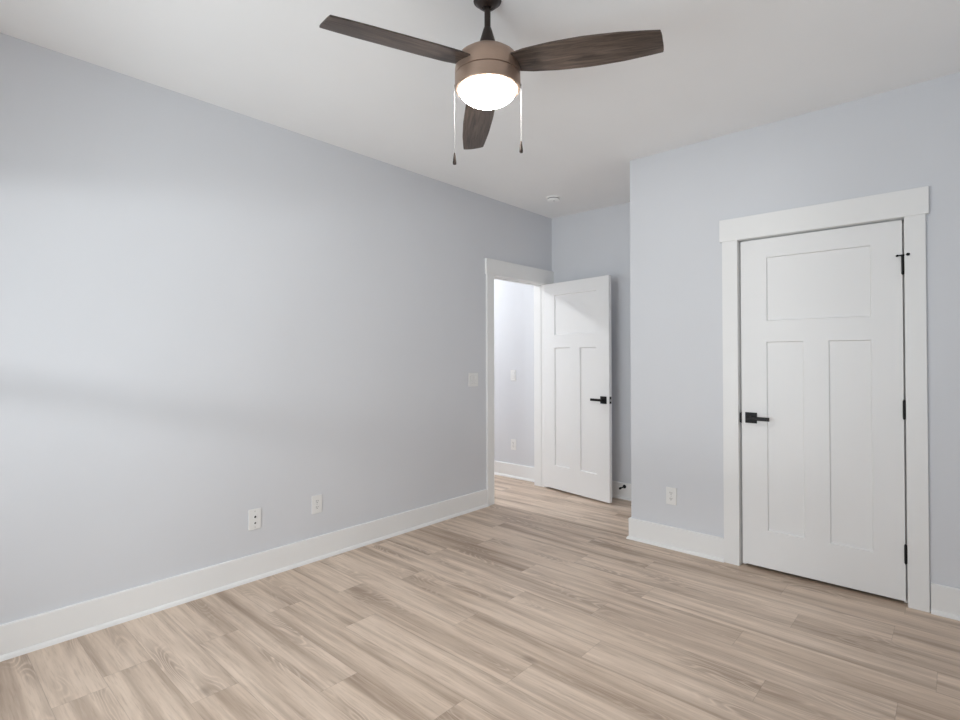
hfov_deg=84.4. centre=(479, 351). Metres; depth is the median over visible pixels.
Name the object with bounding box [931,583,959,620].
baseboard
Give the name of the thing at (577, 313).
door
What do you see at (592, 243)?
wall
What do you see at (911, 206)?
door frame
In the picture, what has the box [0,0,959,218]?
ceiling
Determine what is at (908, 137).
wall
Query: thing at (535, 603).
floor
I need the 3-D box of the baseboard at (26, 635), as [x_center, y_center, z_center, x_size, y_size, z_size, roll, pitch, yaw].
[-1.433,1.273,3.015,0.028,0.150,4.461,-1,-1,42]
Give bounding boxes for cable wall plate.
[248,508,260,530]
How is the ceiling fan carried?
hanging from the ceiling
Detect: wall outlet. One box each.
[312,494,321,513]
[511,439,515,449]
[666,487,676,504]
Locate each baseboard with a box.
[0,489,488,661]
[494,461,533,481]
[612,481,630,500]
[626,517,723,562]
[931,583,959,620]
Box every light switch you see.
[468,373,477,386]
[511,370,515,380]
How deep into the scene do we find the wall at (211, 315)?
2.94 m
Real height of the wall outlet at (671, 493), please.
0.117 m
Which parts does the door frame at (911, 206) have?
casing, head casing, casing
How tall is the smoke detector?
0.040 m
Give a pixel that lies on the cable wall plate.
(254, 515)
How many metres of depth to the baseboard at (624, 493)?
4.90 m
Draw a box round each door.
[544,275,611,502]
[740,220,909,600]
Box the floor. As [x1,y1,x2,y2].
[0,475,959,719]
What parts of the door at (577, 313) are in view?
lever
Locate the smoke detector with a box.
[546,195,560,202]
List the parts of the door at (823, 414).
lever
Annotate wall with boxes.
[0,33,551,624]
[494,202,630,483]
[630,72,959,611]
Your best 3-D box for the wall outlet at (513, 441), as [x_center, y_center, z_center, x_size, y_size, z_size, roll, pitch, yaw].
[0.365,1.014,5.779,0.073,0.117,0.008,-1,-1,42]
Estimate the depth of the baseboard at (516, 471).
5.75 m
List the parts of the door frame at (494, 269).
casing, head casing, hall casing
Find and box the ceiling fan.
[319,0,663,164]
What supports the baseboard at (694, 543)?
attached to the wall at (908, 137)
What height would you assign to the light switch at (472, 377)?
0.117 m
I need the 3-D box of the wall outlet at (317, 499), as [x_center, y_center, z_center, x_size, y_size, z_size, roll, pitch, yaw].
[-1.061,0.993,3.444,0.008,0.117,0.073,-1,-1,42]
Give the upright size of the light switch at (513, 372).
0.117 m
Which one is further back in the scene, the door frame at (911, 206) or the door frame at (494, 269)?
the door frame at (494, 269)
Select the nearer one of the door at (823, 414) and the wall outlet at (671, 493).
the door at (823, 414)
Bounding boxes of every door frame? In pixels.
[485,258,553,505]
[719,186,929,612]

